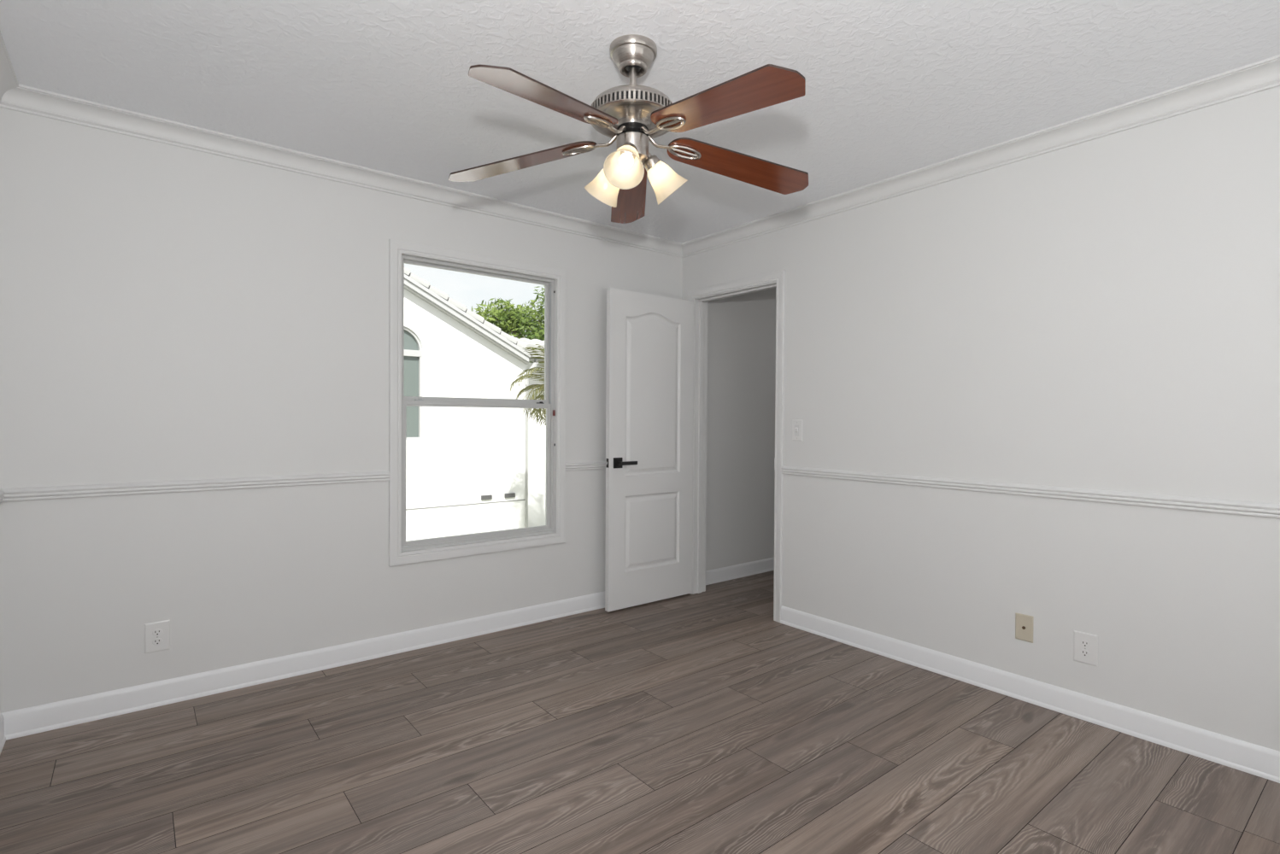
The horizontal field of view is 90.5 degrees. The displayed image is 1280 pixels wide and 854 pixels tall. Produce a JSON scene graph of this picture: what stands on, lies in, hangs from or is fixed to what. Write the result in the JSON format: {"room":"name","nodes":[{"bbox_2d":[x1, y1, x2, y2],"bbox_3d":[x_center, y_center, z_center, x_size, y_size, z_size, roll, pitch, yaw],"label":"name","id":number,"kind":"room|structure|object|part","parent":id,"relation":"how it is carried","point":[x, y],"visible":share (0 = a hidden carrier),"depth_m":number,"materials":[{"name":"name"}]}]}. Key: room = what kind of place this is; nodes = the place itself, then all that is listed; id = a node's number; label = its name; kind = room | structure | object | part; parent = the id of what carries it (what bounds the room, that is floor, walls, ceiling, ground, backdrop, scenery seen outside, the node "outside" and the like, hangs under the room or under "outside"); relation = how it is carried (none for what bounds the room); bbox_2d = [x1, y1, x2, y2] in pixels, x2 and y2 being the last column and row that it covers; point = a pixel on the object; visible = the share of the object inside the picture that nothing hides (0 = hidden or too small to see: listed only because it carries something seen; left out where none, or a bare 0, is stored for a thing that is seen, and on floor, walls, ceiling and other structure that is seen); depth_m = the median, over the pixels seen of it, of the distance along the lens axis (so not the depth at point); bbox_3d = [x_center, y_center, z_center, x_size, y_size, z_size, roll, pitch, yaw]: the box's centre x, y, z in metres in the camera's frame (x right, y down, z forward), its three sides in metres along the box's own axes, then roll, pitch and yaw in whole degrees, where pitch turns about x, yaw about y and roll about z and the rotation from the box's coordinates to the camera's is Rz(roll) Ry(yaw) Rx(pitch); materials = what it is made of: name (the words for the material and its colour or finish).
{"room":"empty bedroom","nodes":[
{"label":"empty bedroom","id":0,"kind":"room"},
{"bbox_2d":[0,107,776,713],"bbox_3d":[-0.209,-0.030,4.180,5.917,2.490,0.120,0,1,-39],"label":"wall","id":1,"kind":"structure","parent":0,"point":[168,313],"depth_m":2.83,"materials":[{"name":"white paint"}]},
{"bbox_2d":[144,620,170,653],"bbox_3d":[-2.028,0.882,2.664,0.085,0.125,0.009,0,1,-39],"label":"wall outlet","id":2,"kind":"object","parent":1,"relation":"attached to","point":[156,634],"visible":1,"depth_m":2.66,"materials":[{"name":"white plastic"}]},
{"bbox_2d":[152,638,162,645],"bbox_3d":[-2.026,0.901,2.662,0.034,0.028,0.004,0,1,-39],"label":"receptacle","id":3,"kind":"object","parent":2,"relation":"attached to","point":[155,641],"depth_m":2.66,"materials":[{"name":"white plastic"}]},
{"bbox_2d":[152,628,162,635],"bbox_3d":[-2.026,0.862,2.661,0.034,0.028,0.004,0,1,-39],"label":"receptacle","id":4,"kind":"object","parent":2,"relation":"attached to","point":[155,631],"depth_m":2.66,"materials":[{"name":"white plastic"}]},
{"bbox_2d":[0,471,389,502],"bbox_3d":[-1.835,0.253,2.801,1.415,0.049,0.017,0,1,-39],"label":"trim","id":5,"kind":"structure","parent":1,"relation":"attached to","point":[108,490],"depth_m":2.70,"materials":[{"name":"white paint"}]},
{"bbox_2d":[1,591,604,740],"bbox_3d":[-1.050,1.118,3.443,3.437,0.101,0.016,0,1,-39],"label":"baseboard","id":6,"kind":"structure","parent":1,"relation":"attached to","point":[32,720],"depth_m":2.91,"materials":[{"name":"white paint"}]},
{"bbox_2d":[0,83,682,258],"bbox_3d":[-1.019,-1.232,3.393,3.437,0.078,0.067,0,1,-39],"label":"trim","id":7,"kind":"structure","parent":1,"relation":"attached to","point":[22,98],"depth_m":2.93,"materials":[{"name":"white paint"}]},
{"bbox_2d":[388,239,566,566],"bbox_3d":[-0.905,-0.124,3.612,1.053,1.671,0.134,0,1,-39],"label":"window","id":8,"kind":"structure","parent":1,"relation":"in","point":[402,551],"depth_m":3.56,"materials":[{"name":"white paint"}]},
{"bbox_3d":[-0.917,-0.511,3.626,0.891,0.744,0.026,0,1,-39],"label":"sash","id":9,"kind":"part","parent":8,"relation":"part of","materials":[{"name":"clear glass"}]},
{"bbox_3d":[-0.904,0.242,3.613,0.891,0.766,0.027,0,1,-39],"label":"sash","id":10,"kind":"part","parent":8,"relation":"part of","materials":[{"name":"clear glass"}]},
{"bbox_2d":[565,461,605,471],"bbox_3d":[-0.079,0.246,4.201,0.970,0.049,0.017,0,1,-39],"label":"trim","id":11,"kind":"structure","parent":1,"relation":"attached to","point":[601,465],"depth_m":3.99,"materials":[{"name":"white paint"}]},
{"bbox_2d":[705,557,774,585],"bbox_3d":[1.264,1.109,5.287,2.240,0.101,0.016,0,1,-39],"label":"baseboard","id":12,"kind":"structure","parent":1,"relation":"attached to","point":[715,576],"depth_m":4.89,"materials":[{"name":"white paint"}]},
{"bbox_2d":[0,570,1279,853],"bbox_3d":[1.315,1.222,2.354,5.817,0.050,4.709,0,1,-39],"label":"floor","id":13,"kind":"structure","parent":0,"point":[703,723],"depth_m":2.25,"materials":[{"name":"brown wood"}]},
{"bbox_2d":[0,0,1279,243],"bbox_3d":[0.406,-1.289,1.605,3.677,0.100,4.879,0,1,-39],"label":"ceiling","id":14,"kind":"structure","parent":0,"point":[894,87],"depth_m":2.21,"materials":[{"name":"white paint"}]},
{"bbox_2d":[448,34,808,223],"bbox_3d":[0.014,-0.999,2.046,1.297,0.497,1.235,0,1,-39],"label":"ceiling fan","id":15,"kind":"object","parent":14,"relation":"hanging from","point":[633,114],"visible":1,"depth_m":2.03,"materials":[{"name":"brown wood"}]},
{"bbox_3d":[-0.411,-0.918,2.206,0.550,0.091,0.144,1,1,14],"label":"blade","id":16,"kind":"part","parent":15,"relation":"part of","materials":[{"name":"brown wood"}]},
{"bbox_3d":[-0.251,-0.908,1.760,0.144,0.093,0.550,1,1,32],"label":"blade","id":17,"kind":"part","parent":15,"relation":"part of","materials":[{"name":"brown wood"}]},
{"bbox_3d":[-0.163,-0.950,2.133,0.209,0.054,0.059,1,1,14],"label":"blade arm","id":18,"kind":"part","parent":15,"relation":"part of","materials":[{"name":"silver metal"}]},
{"bbox_2d":[584,169,619,207],"bbox_3d":[-0.117,-0.834,2.165,0.126,0.163,0.156,0,1,-39],"label":"shade","id":19,"kind":"object","parent":15,"relation":"attached to","point":[600,188],"depth_m":2.14,"materials":[{"name":"white glass"}]},
{"bbox_3d":[-0.105,-0.947,1.973,0.059,0.056,0.209,1,1,31],"label":"blade arm","id":20,"kind":"part","parent":15,"relation":"part of","materials":[{"name":"silver metal"}]},
{"bbox_2d":[603,142,644,189],"bbox_3d":[-0.045,-0.831,1.970,0.141,0.163,0.136,0,1,-39],"label":"shade","id":21,"kind":"object","parent":15,"relation":"attached to","point":[623,168],"depth_m":2.00,"materials":[{"name":"white glass"}]},
{"bbox_3d":[-0.048,-0.922,2.496,0.144,0.086,0.550,0,1,-1],"label":"blade","id":22,"kind":"part","parent":15,"relation":"part of","materials":[{"name":"brown wood"}]},
{"bbox_3d":[0.066,-0.946,1.980,0.059,0.055,0.209,0,1,-39],"label":"blade arm","id":23,"kind":"part","parent":15,"relation":"part of","materials":[{"name":"silver metal"}]},
{"bbox_2d":[643,152,687,205],"bbox_3d":[0.090,-0.832,2.127,0.154,0.163,0.124,0,1,-39],"label":"shade","id":24,"kind":"object","parent":15,"relation":"attached to","point":[663,179],"depth_m":2.09,"materials":[{"name":"white glass"}]},
{"bbox_3d":[0.111,-0.949,2.145,0.209,0.053,0.059,0,1,-19],"label":"blade arm","id":25,"kind":"part","parent":15,"relation":"part of","materials":[{"name":"silver metal"}]},
{"bbox_3d":[0.227,-0.907,1.779,0.145,0.091,0.550,0,1,-39],"label":"blade","id":26,"kind":"part","parent":15,"relation":"part of","materials":[{"name":"brown wood"}]},
{"bbox_3d":[0.351,-0.916,2.240,0.550,0.086,0.144,0,1,-19],"label":"blade","id":27,"kind":"part","parent":15,"relation":"part of","materials":[{"name":"brown wood"}]},
{"bbox_2d":[682,86,1279,751],"bbox_3d":[1.826,0.001,2.683,0.120,2.490,4.759,0,1,-39],"label":"wall","id":28,"kind":"structure","parent":0,"point":[1100,314],"depth_m":2.67,"materials":[{"name":"white paint"}]},
{"bbox_2d":[604,287,693,611],"bbox_3d":[0.075,0.143,4.176,0.732,2.018,0.141,0,1,-39],"label":"door","id":29,"kind":"structure","parent":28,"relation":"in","point":[649,400],"depth_m":4.14,"materials":[{"name":"white paint"}]},
{"bbox_3d":[-0.139,0.226,3.979,0.066,0.066,0.010,0,1,-39],"label":"handle","id":30,"kind":"part","parent":29,"relation":"part of","materials":[{"name":"black metal"}]},
{"bbox_3d":[-0.080,0.227,3.992,0.134,0.022,0.045,0,1,-39],"label":"lever","id":31,"kind":"part","parent":29,"relation":"part of","materials":[{"name":"black metal"}]},
{"bbox_2d":[687,270,785,622],"bbox_3d":[0.645,0.114,4.165,0.153,2.113,0.837,0,1,-39],"label":"trim","id":32,"kind":"structure","parent":28,"relation":"attached to","point":[701,297],"depth_m":4.39,"materials":[{"name":"white paint"}]},
{"bbox_3d":[0.699,0.113,4.207,0.016,2.113,0.837,0,1,-39],"label":"door casing","id":33,"kind":"part","parent":32,"relation":"part of","materials":[{"name":"white paint"}]},
{"bbox_2d":[792,419,802,440],"bbox_3d":[0.917,0.019,3.713,0.019,0.124,0.070,0,1,-39],"label":"light switch","id":34,"kind":"object","parent":28,"relation":"attached to","point":[797,425],"visible":1,"depth_m":3.71,"materials":[{"name":"white plastic"}]},
{"bbox_3d":[0.920,0.019,3.715,0.002,0.066,0.033,0,1,-39],"label":"switch frame","id":35,"kind":"part","parent":34,"relation":"part of","materials":[{"name":"white plastic"}]},
{"bbox_2d":[681,54,1279,258],"bbox_3d":[1.723,-1.206,2.656,0.067,0.078,4.639,0,1,-39],"label":"trim","id":36,"kind":"structure","parent":28,"relation":"attached to","point":[1264,74],"depth_m":2.71,"materials":[{"name":"white paint"}]},
{"bbox_2d":[1015,612,1033,643],"bbox_3d":[1.676,0.877,2.769,0.013,0.115,0.071,0,1,-39],"label":"cable plate","id":37,"kind":"object","parent":28,"relation":"attached to","point":[1024,624],"visible":1,"depth_m":2.77,"materials":[{"name":"beige plastic"}]},
{"bbox_2d":[780,605,1279,783],"bbox_3d":[2.011,1.151,2.348,0.016,0.101,3.734,0,1,-39],"label":"baseboard","id":38,"kind":"structure","parent":28,"relation":"attached to","point":[1254,760],"depth_m":2.64,"materials":[{"name":"white paint"}]},
{"bbox_2d":[781,465,1279,518],"bbox_3d":[2.016,0.282,2.337,0.017,0.049,3.734,0,1,-39],"label":"trim","id":39,"kind":"structure","parent":28,"relation":"attached to","point":[1228,507],"depth_m":2.64,"materials":[{"name":"white paint"}]},
{"bbox_2d":[1073,630,1097,667],"bbox_3d":[1.820,0.905,2.592,0.009,0.125,0.085,0,1,-39],"label":"wall outlet","id":40,"kind":"object","parent":28,"relation":"attached to","point":[1085,645],"visible":1,"depth_m":2.59,"materials":[{"name":"white plastic"}]},
{"bbox_2d":[1080,650,1090,657],"bbox_3d":[1.818,0.925,2.590,0.004,0.028,0.034,0,1,-39],"label":"receptacle","id":41,"kind":"object","parent":40,"relation":"attached to","point":[1083,653],"depth_m":2.59,"materials":[{"name":"white plastic"}]},
{"bbox_2d":[1080,640,1090,647],"bbox_3d":[1.818,0.886,2.590,0.004,0.028,0.034,0,1,-39],"label":"receptacle","id":42,"kind":"object","parent":40,"relation":"attached to","point":[1083,643],"depth_m":2.59,"materials":[{"name":"white plastic"}]},
{"bbox_3d":[-0.955,0.012,0.466,0.120,2.490,4.759,0,1,-39],"label":"wall","id":43,"kind":"structure","parent":0,"visible":0},
{"bbox_2d":[0,489,4,503],"bbox_3d":[-0.941,0.287,0.559,0.017,0.049,4.639,0,1,-39],"label":"trim","id":44,"kind":"structure","parent":43,"relation":"attached to","point":[2,492],"depth_m":2.33,"materials":[{"name":"white paint"}]},
{"bbox_2d":[0,713,5,754],"bbox_3d":[-0.946,1.155,0.570,0.016,0.101,4.639,0,1,-39],"label":"baseboard","id":45,"kind":"structure","parent":43,"relation":"attached to","point":[2,739],"depth_m":2.34,"materials":[{"name":"white paint"}]},
{"bbox_2d":[0,30,18,103],"bbox_3d":[-0.912,-1.195,0.556,0.067,0.078,4.639,0,1,-39],"label":"trim","id":46,"kind":"structure","parent":43,"relation":"attached to","point":[8,80],"depth_m":2.23,"materials":[{"name":"white paint"}]},
{"label":"outside","id":47,"kind":"structure","parent":0,"visible":0},
{"bbox_3d":[-8.842,1.590,33.561,52.000,0.200,56.541,0,1,-39],"label":"ground","id":48,"kind":"structure","parent":47,"visible":0},
{"bbox_2d":[403,267,546,540],"bbox_3d":[-5.020,-0.553,12.503,11.480,4.667,8.175,0,1,-39],"label":"house","id":49,"kind":"structure","parent":48,"relation":"on","point":[470,470],"depth_m":9.42,"materials":[{"name":"white paint"}]},
{"bbox_3d":[-3.413,-0.622,8.875,0.660,1.565,0.001,0,1,-39],"label":"pane","id":50,"kind":"part","parent":49,"relation":"part of","materials":[{"name":"glass"}]},
{"bbox_3d":[-2.980,-1.914,8.894,3.240,1.662,0.025,0,1,-39],"label":"rake trim","id":51,"kind":"part","parent":49,"relation":"part of","materials":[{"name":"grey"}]},
{"bbox_2d":[481,494,492,499],"bbox_3d":[-2.335,1.070,9.649,0.170,0.065,0.030,0,1,-39],"label":"wall vent","id":52,"kind":"object","parent":49,"relation":"attached to","point":[483,496],"depth_m":9.64,"materials":[{"name":"grey metal"}]},
{"bbox_2d":[504,493,515,498],"bbox_3d":[-2.030,1.069,9.892,0.170,0.065,0.030,0,1,-39],"label":"wall vent","id":53,"kind":"object","parent":49,"relation":"attached to","point":[506,495],"depth_m":9.88,"materials":[{"name":"grey metal"}]},
{"bbox_2d":[471,286,544,364],"bbox_3d":[-3.002,-2.338,26.443,9.578,7.927,4.940,0,1,-39],"label":"tree","id":54,"kind":"object","parent":48,"relation":"on","point":[513,321],"visible":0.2,"depth_m":23.75,"materials":[{"name":"green plant"}]},
{"bbox_2d":[509,344,546,426],"bbox_3d":[-0.857,0.372,8.665,1.764,2.967,1.639,0,1,-39],"label":"palm","id":55,"kind":"object","parent":48,"relation":"on","point":[539,370],"visible":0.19,"depth_m":8.34,"materials":[{"name":"green plant"}]}
]}

